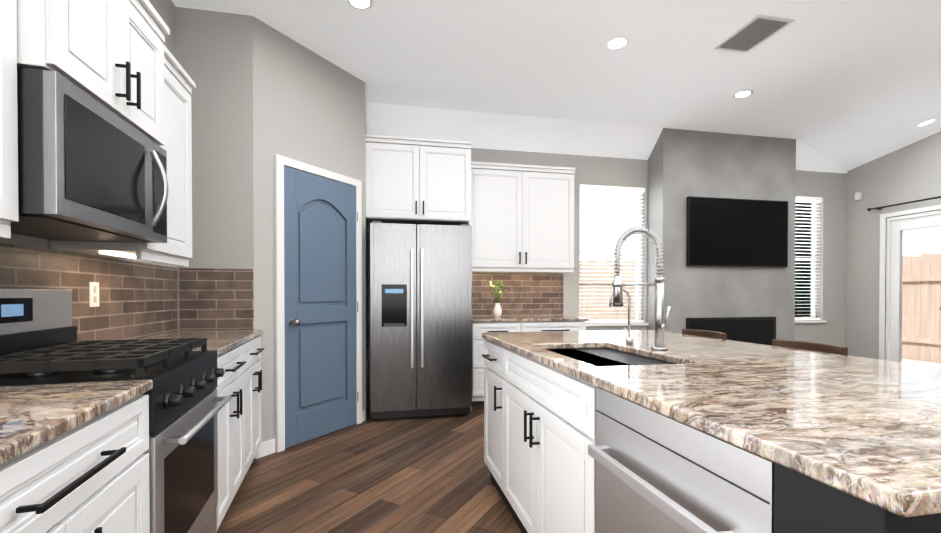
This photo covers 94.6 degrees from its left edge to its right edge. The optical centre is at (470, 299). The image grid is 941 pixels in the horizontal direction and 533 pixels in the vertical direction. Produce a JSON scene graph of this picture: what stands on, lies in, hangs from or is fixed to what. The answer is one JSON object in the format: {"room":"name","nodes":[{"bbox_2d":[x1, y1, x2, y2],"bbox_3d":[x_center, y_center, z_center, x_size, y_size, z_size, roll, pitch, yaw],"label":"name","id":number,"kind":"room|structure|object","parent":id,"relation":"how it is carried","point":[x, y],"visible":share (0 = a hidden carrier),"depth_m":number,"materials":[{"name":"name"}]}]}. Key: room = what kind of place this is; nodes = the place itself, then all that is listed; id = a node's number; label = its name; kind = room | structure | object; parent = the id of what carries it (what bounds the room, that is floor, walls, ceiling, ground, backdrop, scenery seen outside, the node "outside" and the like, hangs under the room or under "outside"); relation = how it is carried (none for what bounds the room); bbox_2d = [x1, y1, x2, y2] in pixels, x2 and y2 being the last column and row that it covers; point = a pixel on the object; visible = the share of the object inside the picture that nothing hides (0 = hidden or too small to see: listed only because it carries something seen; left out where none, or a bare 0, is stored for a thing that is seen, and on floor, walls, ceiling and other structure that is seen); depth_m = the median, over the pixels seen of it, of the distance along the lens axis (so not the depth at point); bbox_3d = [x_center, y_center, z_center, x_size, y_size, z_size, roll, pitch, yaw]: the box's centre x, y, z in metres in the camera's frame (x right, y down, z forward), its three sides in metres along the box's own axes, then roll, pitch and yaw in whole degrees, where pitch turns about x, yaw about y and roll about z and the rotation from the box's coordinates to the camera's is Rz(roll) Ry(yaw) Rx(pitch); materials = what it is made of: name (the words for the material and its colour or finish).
{"room":"kitchen","nodes":[
{"label":"kitchen","id":0,"kind":"room"},
{"bbox_2d":[0,0,177,339],"bbox_3d":[-1.365,-0.445,0.019,0.382,3.200,6.651,0,1,-11],"label":"wall","id":1,"kind":"structure","parent":0,"point":[165,10],"depth_m":2.70,"materials":[{"name":"beige paint"}]},
{"bbox_2d":[0,0,18,231],"bbox_3d":[-1.287,-0.651,0.841,0.395,0.914,0.588,0,1,-11],"label":"upper cabinet","id":2,"kind":"object","parent":1,"relation":"attached to","point":[9,207],"depth_m":1.13,"materials":[{"name":"white wood"}]},
{"bbox_2d":[0,243,177,341],"bbox_3d":[-1.475,0.021,0.832,0.159,0.420,4.276,0,1,-11],"label":"backsplash","id":3,"kind":"structure","parent":1,"relation":"attached to","point":[137,300],"depth_m":2.10,"materials":[{"name":"brick"}]},
{"bbox_2d":[89,282,98,306],"bbox_3d":[-1.750,-0.022,2.018,0.008,0.115,0.070,0,1,-11],"label":"outlet","id":4,"kind":"object","parent":3,"relation":"attached to","point":[93,294],"visible":1,"depth_m":2.01,"materials":[{"name":"beige plastic"}]},
{"bbox_2d":[16,0,169,145],"bbox_3d":[-1.399,-0.887,1.461,0.470,0.505,0.691,0,1,-11],"label":"upper cabinet","id":5,"kind":"object","parent":1,"relation":"attached to","point":[108,54],"visible":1,"depth_m":1.44,"materials":[{"name":"white wood"}]},
{"bbox_2d":[10,67,168,242],"bbox_3d":[-1.384,-0.427,1.469,0.484,0.394,0.690,0,1,-11],"label":"microwave","id":6,"kind":"object","parent":5,"relation":"attached to","point":[90,168],"visible":1,"depth_m":1.32,"materials":[{"name":"grey metal"}]},
{"bbox_2d":[50,45,195,266],"bbox_3d":[-1.570,-0.657,2.033,0.398,0.975,0.512,0,1,-11],"label":"upper cabinet","id":7,"kind":"object","parent":1,"relation":"attached to","point":[179,85],"visible":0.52,"depth_m":2.11,"materials":[{"name":"white wood"}]},
{"bbox_2d":[99,251,150,261],"bbox_3d":[-1.295,-0.186,0.866,0.160,0.010,2.859,0,1,-11],"label":"under-cabinet light","id":8,"kind":"object","parent":7,"relation":"attached to","point":[117,254],"visible":0.57,"depth_m":1.90,"materials":[{"name":"beige"}]},
{"bbox_2d":[176,7,254,458],"bbox_3d":[-1.886,-0.474,3.013,0.730,3.200,0.100,0,1,-11],"label":"wall","id":9,"kind":"structure","parent":0,"point":[214,54],"depth_m":2.99,"materials":[{"name":"beige paint"}]},
{"bbox_2d":[179,268,253,330],"bbox_3d":[-1.745,0.060,2.989,0.462,0.541,0.010,0,1,-11],"label":"backsplash","id":10,"kind":"structure","parent":9,"relation":"attached to","point":[216,299],"depth_m":2.98,"materials":[{"name":"brick"}]},
{"bbox_2d":[253,16,365,442],"bbox_3d":[-1.284,-0.479,3.539,0.100,3.200,1.104,0,1,30],"label":"wall","id":11,"kind":"structure","parent":0,"point":[308,106],"depth_m":3.27,"materials":[{"name":"beige paint"}]},
{"bbox_2d":[255,410,365,458],"bbox_3d":[2.416,1.090,1.568,7.118,0.100,7.549,0,1,-11],"label":"baseboard","id":12,"kind":"structure","parent":11,"relation":"attached to","point":[266,448],"depth_m":3.13,"materials":[{"name":"white wood"}]},
{"bbox_2d":[274,154,361,452],"bbox_3d":[-1.207,0.031,3.543,0.592,2.180,0.661,0,1,-11],"label":"pantry door","id":13,"kind":"structure","parent":11,"relation":"in","point":[318,286],"depth_m":3.48,"materials":[{"name":"blue paint"}]},
{"bbox_2d":[365,101,366,407],"bbox_3d":[-1.110,-0.487,4.343,0.120,3.200,0.780,0,1,-11],"label":"wall","id":14,"kind":"structure","parent":0,"point":[366,291],"depth_m":4.49,"materials":[{"name":"beige paint"}]},
{"bbox_2d":[217,401,521,532],"bbox_3d":[1.347,1.167,1.353,9.700,0.050,7.950,0,1,-11],"label":"floor","id":15,"kind":"structure","parent":0,"point":[413,475],"depth_m":2.63,"materials":[{"name":"brown wood"}]},
{"bbox_2d":[0,494,7,532],"bbox_3d":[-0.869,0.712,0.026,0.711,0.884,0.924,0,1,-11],"label":"base cabinet","id":16,"kind":"object","parent":15,"relation":"on","point":[3,497],"depth_m":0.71,"materials":[{"name":"white wood"}]},
{"bbox_2d":[0,380,152,465],"bbox_3d":[-0.937,0.255,-0.025,0.800,0.029,2.400,0,1,-17],"label":"countertop","id":17,"kind":"structure","parent":16,"relation":"on","point":[32,417],"depth_m":0.93,"materials":[{"name":"stone"}]},
{"bbox_2d":[0,394,149,532],"bbox_3d":[-1.096,0.705,0.761,0.711,0.884,0.864,0,1,-11],"label":"base cabinet","id":18,"kind":"object","parent":15,"relation":"on","point":[91,476],"depth_m":0.93,"materials":[{"name":"white wood"}]},
{"bbox_2d":[0,289,231,532],"bbox_3d":[-1.255,0.553,1.493,0.655,1.174,0.680,0,1,-17],"label":"range","id":19,"kind":"object","parent":15,"relation":"on","point":[40,344],"visible":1,"depth_m":1.44,"materials":[{"name":"black metal"}]},
{"bbox_2d":[215,335,263,529],"bbox_3d":[-1.504,0.689,2.404,0.531,0.884,1.202,0,1,-17],"label":"base cabinet","id":20,"kind":"object","parent":15,"relation":"on","point":[239,424],"visible":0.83,"depth_m":2.31,"materials":[{"name":"white wood"}]},
{"bbox_2d":[131,329,262,355],"bbox_3d":[-1.572,0.231,2.379,0.611,0.029,1.202,0,1,-17],"label":"countertop","id":21,"kind":"structure","parent":20,"relation":"on","point":[221,341],"depth_m":2.51,"materials":[{"name":"stone"}]},
{"bbox_2d":[370,221,471,420],"bbox_3d":[-0.517,0.203,4.345,0.930,1.820,0.885,0,1,-11],"label":"fridge","id":22,"kind":"object","parent":15,"relation":"on","point":[420,320],"visible":1,"depth_m":3.97,"materials":[{"name":"grey metal"}]},
{"bbox_2d":[471,321,585,409],"bbox_3d":[0.553,0.667,4.687,1.210,0.885,0.684,0,1,-11],"label":"base cabinet","id":23,"kind":"object","parent":15,"relation":"on","point":[478,330],"visible":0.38,"depth_m":4.32,"materials":[{"name":"white wood"}]},
{"bbox_2d":[472,315,587,321],"bbox_3d":[0.559,0.209,4.700,1.230,0.029,0.652,0,1,-11],"label":"countertop","id":24,"kind":"structure","parent":23,"relation":"on","point":[522,318],"depth_m":4.44,"materials":[{"name":"stone"}]},
{"bbox_2d":[489,281,506,316],"bbox_3d":[0.303,-0.003,4.759,0.203,0.392,0.228,0,1,-11],"label":"potted plant","id":25,"kind":"object","parent":24,"relation":"on","point":[497,311],"visible":1,"depth_m":4.73,"materials":[{"name":"ceramic"}]},
{"bbox_2d":[682,329,726,339],"bbox_3d":[1.250,0.661,2.578,0.430,0.939,0.411,0,1,-11],"label":"stool","id":26,"kind":"object","parent":15,"relation":"on","point":[712,334],"visible":0.15,"depth_m":2.63,"materials":[{"name":"brown wood"}]},
{"bbox_2d":[482,338,940,532],"bbox_3d":[0.708,0.695,1.719,0.925,0.885,2.210,0,1,-11],"label":"kitchen island","id":27,"kind":"object","parent":15,"relation":"on","point":[658,429],"depth_m":1.12,"materials":[{"name":"wood"}]},
{"bbox_2d":[587,387,773,532],"bbox_3d":[0.686,0.704,1.058,0.620,0.881,0.597,0,1,-11],"label":"dishwasher","id":28,"kind":"object","parent":27,"relation":"in","point":[655,470],"depth_m":0.95,"materials":[{"name":"silver metal"}]},
{"bbox_2d":[482,330,940,521],"bbox_3d":[0.884,0.237,1.750,1.204,0.029,2.270,0,1,-11],"label":"island countertop","id":29,"kind":"structure","parent":27,"relation":"on","point":[873,426],"depth_m":1.02,"materials":[{"name":"beige stone"}]},
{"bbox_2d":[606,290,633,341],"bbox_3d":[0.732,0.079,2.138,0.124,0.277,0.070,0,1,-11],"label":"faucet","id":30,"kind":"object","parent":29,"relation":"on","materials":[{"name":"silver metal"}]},
{"bbox_2d":[610,226,673,349],"bbox_3d":[0.738,-0.048,1.872,0.261,0.536,0.095,0,1,-11],"label":"faucet","id":31,"kind":"object","parent":29,"relation":"on","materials":[{"name":"silver metal"}]},
{"bbox_2d":[772,339,847,354],"bbox_3d":[1.380,0.668,1.941,0.430,0.939,0.411,0,1,-11],"label":"stool","id":32,"kind":"object","parent":15,"relation":"on","point":[822,347],"visible":0.1,"depth_m":1.98,"materials":[{"name":"brown wood"}]},
{"bbox_2d":[172,0,940,173],"bbox_3d":[1.322,-1.893,1.318,9.650,0.430,7.850,0,1,-11],"label":"ceiling","id":33,"kind":"structure","parent":0,"point":[841,86],"depth_m":3.74,"materials":[{"name":"white paint"}]},
{"bbox_2d":[347,0,372,9],"bbox_3d":[-0.731,-1.968,2.865,0.170,0.008,0.170,0,1,-11],"label":"recessed light","id":34,"kind":"object","parent":33,"relation":"in","point":[362,4],"visible":1,"depth_m":2.89,"materials":[{"name":"white"}]},
{"bbox_2d":[606,36,628,49],"bbox_3d":[1.131,-1.973,3.345,0.170,0.008,0.170,0,1,-11],"label":"recessed light","id":35,"kind":"object","parent":33,"relation":"in","point":[618,42],"visible":1,"depth_m":3.33,"materials":[{"name":"white"}]},
{"bbox_2d":[733,90,753,97],"bbox_3d":[2.633,-1.981,4.190,0.170,0.008,0.170,0,1,-11],"label":"recessed light","id":36,"kind":"object","parent":33,"relation":"in","point":[742,93],"visible":1,"depth_m":4.17,"materials":[{"name":"white"}]},
{"bbox_2d":[714,14,794,52],"bbox_3d":[2.102,-1.970,3.235,0.300,0.012,0.420,0,1,-11],"label":"ceiling vent","id":37,"kind":"object","parent":33,"relation":"in","point":[757,30],"visible":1,"depth_m":3.21,"materials":[{"name":"grey metal"}]},
{"bbox_2d":[916,118,936,126],"bbox_3d":[5.058,-1.961,4.814,0.168,0.047,0.168,0,1,-11],"label":"recessed light","id":38,"kind":"object","parent":33,"relation":"in","point":[924,122],"visible":1,"depth_m":4.80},
{"bbox_2d":[367,148,845,401],"bbox_3d":[2.018,-0.497,5.401,6.670,3.200,0.150,0,1,-11],"label":"wall","id":39,"kind":"structure","parent":0,"point":[829,188],"depth_m":5.38,"materials":[{"name":"beige paint"}]},
{"bbox_2d":[366,134,471,227],"bbox_3d":[-0.548,-1.158,4.459,1.021,0.780,0.660,0,1,-11],"label":"upper cabinet","id":40,"kind":"object","parent":39,"relation":"attached to","point":[412,180],"visible":0.96,"depth_m":4.18,"materials":[{"name":"white wood"}]},
{"bbox_2d":[472,273,562,315],"bbox_3d":[0.495,-0.054,5.014,1.230,0.489,0.010,0,1,-11],"label":"backsplash","id":41,"kind":"structure","parent":39,"relation":"attached to","point":[526,294],"depth_m":5.02,"materials":[{"name":"brick"}]},
{"bbox_2d":[471,161,574,272],"bbox_3d":[0.524,-0.869,4.814,1.210,1.145,0.395,0,1,-11],"label":"upper cabinet","id":42,"kind":"object","parent":39,"relation":"attached to","point":[522,218],"visible":0.85,"depth_m":4.66,"materials":[{"name":"white wood"}]},
{"bbox_2d":[579,190,648,325],"bbox_3d":[1.723,-0.527,5.321,0.940,1.700,0.170,0,1,-11],"label":"window","id":43,"kind":"structure","parent":39,"relation":"in","point":[638,294],"depth_m":5.41,"materials":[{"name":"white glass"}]},
{"bbox_2d":[579,184,644,322],"bbox_3d":[1.726,-0.543,5.306,0.868,1.663,0.060,0,1,-11],"label":"window blind","id":44,"kind":"object","parent":43,"relation":"attached to","point":[609,189],"visible":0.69,"depth_m":5.29,"materials":[{"name":"white plastic"}]},
{"bbox_2d":[795,201,825,322],"bbox_3d":[4.349,-0.532,5.853,0.920,1.700,0.170,0,1,-11],"label":"window","id":45,"kind":"structure","parent":39,"relation":"in","point":[805,302],"depth_m":5.96,"materials":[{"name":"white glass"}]},
{"bbox_2d":[795,196,821,319],"bbox_3d":[4.352,-0.548,5.838,0.848,1.663,0.060,0,1,-11],"label":"window blind","id":46,"kind":"object","parent":45,"relation":"attached to","point":[804,199],"visible":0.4,"depth_m":5.88,"materials":[{"name":"white plastic"}]},
{"bbox_2d":[647,128,795,339],"bbox_3d":[3.126,-0.472,5.396,1.860,3.150,0.299,0,1,-11],"label":"wall","id":47,"kind":"structure","parent":0,"point":[683,165],"depth_m":5.22,"materials":[{"name":"paint"}]},
{"bbox_2d":[686,317,775,344],"bbox_3d":[3.159,0.452,5.242,1.240,0.465,0.030,0,1,-11],"label":"fireplace","id":48,"kind":"object","parent":47,"relation":"attached to","point":[759,330],"visible":0.52,"depth_m":5.25,"materials":[{"name":"black metal"}]},
{"bbox_2d":[686,196,787,266],"bbox_3d":[3.234,-0.801,5.236,1.390,0.810,0.043,0,1,-11],"label":"wall-mounted tv","id":49,"kind":"object","parent":47,"relation":"attached to","point":[736,232],"visible":1,"depth_m":5.21,"materials":[{"name":"black plastic"}]},
{"bbox_2d":[845,131,940,358],"bbox_3d":[5.978,-0.467,2.276,0.150,3.200,7.850,0,1,-11],"label":"wall","id":50,"kind":"structure","parent":0,"point":[910,172],"depth_m":5.62,"materials":[{"name":"beige paint"}]},
{"bbox_2d":[855,192,861,200],"bbox_3d":[5.168,-1.371,5.781,0.039,0.100,0.060,0,1,-11],"label":"detector","id":51,"kind":"object","parent":50,"relation":"attached to","point":[858,195],"visible":0.96,"depth_m":5.76,"materials":[{"name":"white plastic"}]},
{"bbox_2d":[867,196,940,210],"bbox_3d":[5.290,-1.154,5.053,0.089,0.040,1.179,0,1,-11],"label":"curtain rod","id":52,"kind":"object","parent":50,"relation":"attached to","point":[869,209],"visible":1,"depth_m":5.25,"materials":[{"name":"black metal"}]},
{"bbox_2d":[879,205,940,366],"bbox_3d":[5.380,0.013,5.128,0.169,2.184,0.878,0,1,-11],"label":"patio door","id":53,"kind":"structure","parent":50,"relation":"in","point":[891,250],"depth_m":5.41,"materials":[{"name":"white glass"}]},
{"label":"outside","id":54,"kind":"structure","parent":0,"visible":0},
{"bbox_3d":[6.995,1.143,10.482,42.000,0.060,42.000,0,1,-11],"label":"ground","id":55,"kind":"structure","parent":54,"visible":0},
{"bbox_2d":[580,260,635,318],"bbox_3d":[2.187,0.152,9.028,14.000,1.950,0.060,0,1,-11],"label":"fence","id":56,"kind":"object","parent":55,"relation":"on","point":[588,314],"depth_m":9.16,"materials":[{"name":"brown wood"}]},
{"bbox_2d":[901,358,940,366],"bbox_3d":[6.940,1.138,5.369,2.940,0.050,6.000,0,1,-11],"label":"patio","id":57,"kind":"structure","parent":55,"relation":"on","point":[934,364],"depth_m":7.49,"materials":[{"name":"concrete"}]},
{"bbox_2d":[901,253,940,362],"bbox_3d":[8.462,0.185,5.706,0.060,1.950,10.075,0,1,-11],"label":"fence","id":58,"kind":"object","parent":55,"relation":"on","point":[923,286],"depth_m":7.74,"materials":[{"name":"brown wood"}]}
]}

